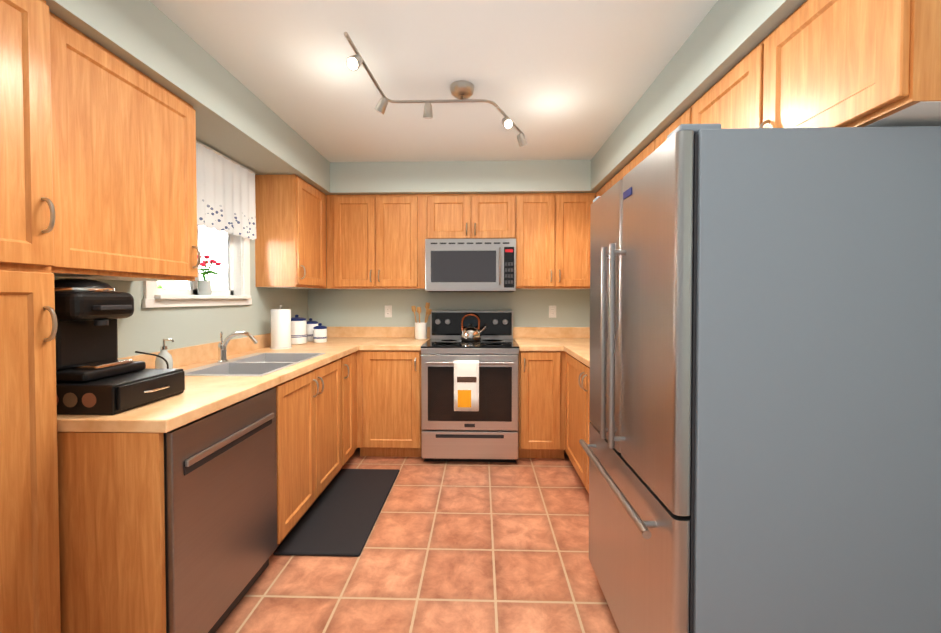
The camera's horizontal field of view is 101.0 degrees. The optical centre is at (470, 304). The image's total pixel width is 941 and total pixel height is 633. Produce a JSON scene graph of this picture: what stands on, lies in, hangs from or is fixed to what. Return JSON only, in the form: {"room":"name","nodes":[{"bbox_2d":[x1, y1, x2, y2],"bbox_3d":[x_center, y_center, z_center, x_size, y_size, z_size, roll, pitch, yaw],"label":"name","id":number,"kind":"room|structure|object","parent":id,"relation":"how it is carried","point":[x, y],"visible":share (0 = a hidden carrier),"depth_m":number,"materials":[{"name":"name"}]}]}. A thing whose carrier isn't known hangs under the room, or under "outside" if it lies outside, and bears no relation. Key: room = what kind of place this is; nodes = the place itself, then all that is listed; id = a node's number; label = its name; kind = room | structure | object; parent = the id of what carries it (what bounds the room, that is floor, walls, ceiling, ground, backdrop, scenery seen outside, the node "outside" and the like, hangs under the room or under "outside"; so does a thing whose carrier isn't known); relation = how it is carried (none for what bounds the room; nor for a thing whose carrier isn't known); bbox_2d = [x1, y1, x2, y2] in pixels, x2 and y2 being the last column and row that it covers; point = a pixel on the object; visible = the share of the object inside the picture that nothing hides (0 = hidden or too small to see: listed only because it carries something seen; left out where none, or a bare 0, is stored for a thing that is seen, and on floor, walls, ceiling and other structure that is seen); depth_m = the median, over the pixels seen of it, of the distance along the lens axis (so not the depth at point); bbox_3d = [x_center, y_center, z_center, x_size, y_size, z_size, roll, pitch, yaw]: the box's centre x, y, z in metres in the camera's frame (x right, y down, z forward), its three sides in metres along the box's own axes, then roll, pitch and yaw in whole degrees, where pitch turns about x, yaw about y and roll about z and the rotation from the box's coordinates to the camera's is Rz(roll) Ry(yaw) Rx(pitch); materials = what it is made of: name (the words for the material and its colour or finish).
{"room":"kitchen","nodes":[
{"label":"kitchen","id":0,"kind":"room"},
{"bbox_2d":[54,239,307,357],"bbox_3d":[-1.648,0.029,2.303,0.120,2.450,3.040,0,1,2],"label":"wall","id":1,"kind":"structure","parent":0,"point":[145,330],"depth_m":2.25,"materials":[{"name":"grey paint"}]},
{"bbox_2d":[49,11,200,280],"bbox_3d":[-1.431,-0.514,1.507,0.356,0.817,0.639,0,1,2],"label":"upper cabinet","id":2,"kind":"object","parent":1,"relation":"attached to","point":[124,167],"visible":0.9,"depth_m":1.43,"materials":[{"name":"brown wood"}]},
{"bbox_2d":[142,226,251,307],"bbox_3d":[-1.612,-0.443,2.316,0.150,0.905,0.875,0,1,2],"label":"window","id":3,"kind":"structure","parent":1,"relation":"in","point":[230,252],"depth_m":2.49,"materials":[{"name":"white glass"}]},
{"bbox_2d":[197,255,220,294],"bbox_3d":[-1.564,-0.174,2.312,0.095,0.235,0.156,0,1,2],"label":"potted plant","id":4,"kind":"object","parent":3,"relation":"on","point":[204,286],"visible":0.85,"depth_m":2.28,"materials":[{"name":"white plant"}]},
{"bbox_2d":[196,140,256,239],"bbox_3d":[-1.542,-0.687,2.302,0.032,0.482,0.910,0,1,2],"label":"curtain valance","id":5,"kind":"object","parent":3,"relation":"attached to","point":[225,187],"visible":0.62,"depth_m":2.43,"materials":[{"name":"cotton fabric"}]},
{"bbox_2d":[255,174,326,288],"bbox_3d":[-1.388,-0.542,3.105,0.356,0.817,0.558,0,1,2],"label":"upper cabinet","id":6,"kind":"object","parent":1,"relation":"attached to","point":[290,246],"visible":1,"depth_m":2.83,"materials":[{"name":"brown wood"}]},
{"bbox_2d":[215,448,618,632],"bbox_3d":[-0.691,1.302,1.278,4.250,0.060,5.080,0,1,2],"label":"floor","id":7,"kind":"structure","parent":0,"point":[473,547],"depth_m":1.86,"materials":[{"name":"tile"}]},
{"bbox_2d":[0,0,60,632],"bbox_3d":[-1.427,0.182,0.988,0.388,2.190,0.415,0,1,2],"label":"pantry cabinet","id":8,"kind":"object","parent":7,"relation":"on","point":[29,561],"visible":0.98,"depth_m":1.11,"materials":[{"name":"brown wood"}]},
{"bbox_2d":[57,432,165,632],"bbox_3d":[-1.285,0.834,1.217,0.656,0.878,0.018,0,1,2],"label":"end panel","id":9,"kind":"object","parent":7,"relation":"on","point":[111,498],"visible":0.5,"depth_m":1.20,"materials":[{"name":"brown wood"}]},
{"bbox_2d":[164,387,276,632],"bbox_3d":[-1.220,0.832,1.540,0.618,0.872,0.619,0,1,2],"label":"dishwasher","id":10,"kind":"object","parent":7,"relation":"on","point":[220,480],"visible":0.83,"depth_m":1.43,"materials":[{"name":"grey"}]},
{"bbox_2d":[274,356,345,544],"bbox_3d":[-1.246,0.816,2.306,0.676,0.878,0.897,0,1,2],"label":"base cabinet","id":11,"kind":"object","parent":7,"relation":"on","point":[316,428],"depth_m":2.19,"materials":[{"name":"brown wood"}]},
{"bbox_2d":[57,327,360,432],"bbox_3d":[-1.238,0.302,2.444,0.690,0.140,2.502,0,1,2],"label":"countertop","id":12,"kind":"structure","parent":11,"relation":"on","point":[199,397],"depth_m":1.69,"materials":[{"name":"laminate"}]},
{"bbox_2d":[56,369,184,414],"bbox_3d":[-1.301,0.302,1.384,0.403,0.095,0.296,0,1,2],"label":"pod drawer","id":13,"kind":"object","parent":12,"relation":"on","point":[112,395],"visible":0.67,"depth_m":1.26,"materials":[{"name":"black plastic"}]},
{"bbox_2d":[54,279,145,381],"bbox_3d":[-1.380,0.081,1.381,0.255,0.346,0.240,0,1,2],"label":"coffee maker","id":14,"kind":"object","parent":13,"relation":"on","point":[89,313],"visible":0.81,"depth_m":1.34,"materials":[{"name":"black plastic"}]},
{"bbox_2d":[155,339,174,368],"bbox_3d":[-1.470,0.253,1.871,0.087,0.176,0.068,0,1,2],"label":"soap dispenser","id":15,"kind":"object","parent":12,"relation":"on","point":[160,363],"visible":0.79,"depth_m":1.86,"materials":[{"name":"white ceramic"}]},
{"bbox_2d":[217,331,257,362],"bbox_3d":[-1.341,0.241,2.220,0.236,0.180,0.082,0,1,2],"label":"faucet","id":16,"kind":"object","parent":12,"relation":"on","point":[222,350],"visible":1,"depth_m":2.22,"materials":[{"name":"silver metal"}]},
{"bbox_2d":[184,353,325,375],"bbox_3d":[-1.217,0.418,2.233,0.473,0.174,0.758,0,1,2],"label":"sink","id":17,"kind":"object","parent":12,"relation":"in","point":[258,364],"visible":0.35,"depth_m":2.22,"materials":[{"name":"silver metal"}]},
{"bbox_2d":[270,305,291,348],"bbox_3d":[-1.412,0.161,2.889,0.150,0.325,0.150,0,1,2],"label":"paper towel","id":18,"kind":"object","parent":12,"relation":"on","point":[280,328],"visible":1,"depth_m":2.83,"materials":[{"name":"white paper"}]},
{"bbox_2d":[291,315,306,344],"bbox_3d":[-1.414,0.200,3.160,0.151,0.237,0.151,0,1,2],"label":"canister","id":19,"kind":"object","parent":12,"relation":"on","point":[298,330],"visible":0.75,"depth_m":3.10,"materials":[{"name":"white ceramic"}]},
{"bbox_2d":[307,318,317,341],"bbox_3d":[-1.389,0.217,3.369,0.129,0.197,0.129,0,1,2],"label":"medium canister","id":20,"kind":"object","parent":12,"relation":"on","point":[311,324],"visible":0.54,"depth_m":3.31,"materials":[{"name":"white ceramic"}]},
{"bbox_2d":[313,323,326,342],"bbox_3d":[-1.262,0.236,3.256,0.111,0.162,0.111,0,1,2],"label":"canister","id":21,"kind":"object","parent":12,"relation":"on","point":[319,333],"visible":1,"depth_m":3.21,"materials":[{"name":"white ceramic"}]},
{"bbox_2d":[327,327,352,330],"bbox_3d":[-1.168,0.286,3.373,0.360,0.140,0.642,0,1,2],"label":"backsplash","id":22,"kind":"structure","parent":11,"relation":"on","point":[328,328],"depth_m":3.68,"materials":[{"name":"laminate"}]},
{"bbox_2d":[273,469,399,556],"bbox_3d":[-0.760,1.244,2.420,0.440,0.016,0.960,0,1,2],"label":"rug","id":23,"kind":"object","parent":7,"relation":"on","point":[340,516],"visible":0.98,"depth_m":2.27,"materials":[{"name":"grey rubber"}]},
{"bbox_2d":[346,352,356,461],"bbox_3d":[-1.231,0.806,2.844,0.676,0.878,0.300,0,1,2],"label":"base cabinet","id":24,"kind":"object","parent":7,"relation":"on","point":[351,368],"depth_m":2.90,"materials":[{"name":"brown wood"}]},
{"bbox_2d":[356,350,421,456],"bbox_3d":[-0.640,0.797,3.354,0.516,0.878,0.662,0,1,2],"label":"base cabinet","id":25,"kind":"object","parent":7,"relation":"on","point":[388,403],"visible":0.9,"depth_m":3.07,"materials":[{"name":"brown wood"}]},
{"bbox_2d":[361,327,429,350],"bbox_3d":[-0.625,0.286,3.358,0.486,0.140,0.642,0,1,2],"label":"countertop","id":26,"kind":"structure","parent":25,"relation":"on","point":[372,338],"depth_m":3.48,"materials":[{"name":"laminate"}]},
{"bbox_2d":[411,302,431,339],"bbox_3d":[-0.445,0.147,3.513,0.185,0.332,0.114,0,1,2],"label":"utensil crock","id":27,"kind":"object","parent":26,"relation":"on","point":[420,330],"visible":1,"depth_m":3.47,"materials":[{"name":"white ceramic"}]},
{"bbox_2d":[421,310,518,461],"bbox_3d":[0.002,0.650,3.296,0.765,1.175,0.736,0,1,2],"label":"range","id":28,"kind":"object","parent":7,"relation":"on","point":[487,431],"visible":0.98,"depth_m":2.99,"materials":[{"name":"silver metal"}]},
{"bbox_2d":[454,360,478,410],"bbox_3d":[-0.030,0.613,2.939,0.190,0.382,0.048,0,1,2],"label":"hanging towel","id":29,"kind":"object","parent":28,"relation":"hanging from","point":[466,385],"visible":0.98,"depth_m":2.92,"materials":[{"name":"white fabric"}]},
{"bbox_2d":[460,314,486,340],"bbox_3d":[0.028,0.199,3.421,0.234,0.234,0.184,0,1,2],"label":"kettle","id":30,"kind":"object","parent":28,"relation":"on","point":[470,332],"visible":1,"depth_m":3.37,"materials":[{"name":"silver metal"}]},
{"bbox_2d":[518,351,565,458],"bbox_3d":[0.574,0.798,3.321,0.371,0.878,0.662,0,1,2],"label":"base cabinet","id":31,"kind":"object","parent":7,"relation":"on","point":[541,403],"visible":0.83,"depth_m":3.03,"materials":[{"name":"brown wood"}]},
{"bbox_2d":[513,327,560,350],"bbox_3d":[0.555,0.287,3.326,0.333,0.140,0.642,0,1,2],"label":"countertop","id":32,"kind":"structure","parent":31,"relation":"on","point":[527,338],"depth_m":3.57,"materials":[{"name":"laminate"}]},
{"bbox_2d":[565,353,590,492],"bbox_3d":[1.029,0.814,2.421,0.626,0.878,1.223,0,1,2],"label":"base cabinet","id":33,"kind":"object","parent":7,"relation":"on","point":[577,408],"visible":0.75,"depth_m":2.52,"materials":[{"name":"brown wood"}]},
{"bbox_2d":[557,327,589,366],"bbox_3d":[1.029,0.297,2.715,0.648,0.140,1.839,0,1,2],"label":"countertop","id":34,"kind":"structure","parent":33,"relation":"on","point":[575,341],"depth_m":3.25,"materials":[{"name":"laminate"}]},
{"bbox_2d":[579,124,940,632],"bbox_3d":[0.865,0.402,1.380,0.776,1.738,0.800,0,1,2],"label":"refrigerator","id":35,"kind":"object","parent":7,"relation":"on","point":[762,449],"visible":1,"depth_m":0.98,"materials":[{"name":"grey metal"}]},
{"bbox_2d":[45,0,805,194],"bbox_3d":[-0.125,-1.065,2.182,2.930,0.258,2.920,0,1,2],"label":"soffit","id":36,"kind":"structure","parent":0,"point":[238,122],"depth_m":2.03,"materials":[{"name":"grey paint"}]},
{"bbox_2d":[149,0,717,161],"bbox_3d":[-0.691,-1.207,1.235,4.250,0.060,5.080,0,1,2],"label":"ceiling","id":37,"kind":"structure","parent":0,"point":[563,79],"depth_m":1.92,"materials":[{"name":"white paint"}]},
{"bbox_2d":[344,32,526,146],"bbox_3d":[-0.081,-1.103,2.067,0.876,0.176,1.014,0,1,2],"label":"track light","id":38,"kind":"object","parent":37,"relation":"attached to","point":[462,91],"visible":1,"depth_m":2.10,"materials":[{"name":"silver metal"}]},
{"bbox_2d":[308,236,589,326],"bbox_3d":[-0.084,0.005,3.720,2.930,2.450,0.120,0,1,2],"label":"wall","id":39,"kind":"structure","parent":0,"point":[360,307],"depth_m":3.67,"materials":[{"name":"grey paint"}]},
{"bbox_2d":[326,194,426,288],"bbox_3d":[-0.814,-0.548,3.493,0.876,0.817,0.356,0,1,2],"label":"upper cabinet","id":40,"kind":"object","parent":39,"relation":"attached to","point":[375,241],"visible":0.98,"depth_m":3.36,"materials":[{"name":"brown wood"}]},
{"bbox_2d":[385,305,391,316],"bbox_3d":[-0.780,0.066,3.676,0.070,0.114,0.008,0,1,2],"label":"electrical outlet","id":41,"kind":"object","parent":39,"relation":"attached to","point":[388,310],"visible":1,"depth_m":3.67,"materials":[{"name":"white plastic"}]},
{"bbox_2d":[427,193,515,238],"bbox_3d":[0.007,-0.755,3.467,0.766,0.402,0.356,0,1,2],"label":"upper cabinet","id":42,"kind":"object","parent":39,"relation":"attached to","point":[471,216],"visible":0.94,"depth_m":3.33,"materials":[{"name":"brown wood"}]},
{"bbox_2d":[425,238,515,291],"bbox_3d":[0.006,-0.331,3.419,0.759,0.441,0.463,0,1,2],"label":"microwave","id":43,"kind":"object","parent":42,"relation":"attached to","point":[470,265],"visible":1,"depth_m":3.23,"materials":[{"name":"grey metal"}]},
{"bbox_2d":[549,306,555,317],"bbox_3d":[0.769,0.067,3.634,0.070,0.114,0.008,0,1,2],"label":"electrical outlet","id":44,"kind":"object","parent":39,"relation":"attached to","point":[552,311],"visible":1,"depth_m":3.63,"materials":[{"name":"white plastic"}]},
{"bbox_2d":[515,193,595,288],"bbox_3d":[0.732,-0.548,3.451,0.681,0.817,0.356,0,1,2],"label":"upper cabinet","id":45,"kind":"object","parent":39,"relation":"attached to","point":[552,233],"visible":0.92,"depth_m":3.31,"materials":[{"name":"brown wood"}]},
{"bbox_3d":[1.374,0.049,1.200,0.120,2.450,5.080,0,1,2],"label":"wall","id":46,"kind":"structure","parent":0,"visible":0},
{"bbox_2d":[596,164,627,196],"bbox_3d":[1.200,-0.539,2.913,0.320,0.815,0.799,0,1,2],"label":"upper cabinet","id":47,"kind":"object","parent":46,"relation":"attached to","point":[619,176],"depth_m":2.81,"materials":[{"name":"brown wood"}]},
{"bbox_2d":[628,103,694,172],"bbox_3d":[1.180,-0.526,2.149,0.320,0.815,0.729,0,1,2],"label":"upper cabinet","id":48,"kind":"object","parent":46,"relation":"attached to","point":[685,117],"depth_m":2.08,"materials":[{"name":"brown wood"}]},
{"bbox_2d":[691,0,940,128],"bbox_3d":[1.139,-0.694,1.326,0.356,0.450,0.906,0,1,2],"label":"upper cabinet","id":49,"kind":"object","parent":46,"relation":"attached to","point":[837,63],"visible":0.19,"depth_m":1.05,"materials":[{"name":"brown wood"}]},
{"bbox_3d":[-1.603,0.097,1.562,0.008,0.114,0.070,0,1,2],"label":"outlet","id":50,"kind":"object","parent":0,"visible":0},
{"bbox_2d":[135,351,168,368],"bbox_3d":[-1.425,0.225,1.597,0.341,0.232,0.121,0,1,2],"label":"power cord","id":51,"kind":"object","parent":50,"relation":"attached to","point":[164,359],"visible":0.29,"depth_m":1.57,"materials":[{"name":"black plastic"}]}
]}

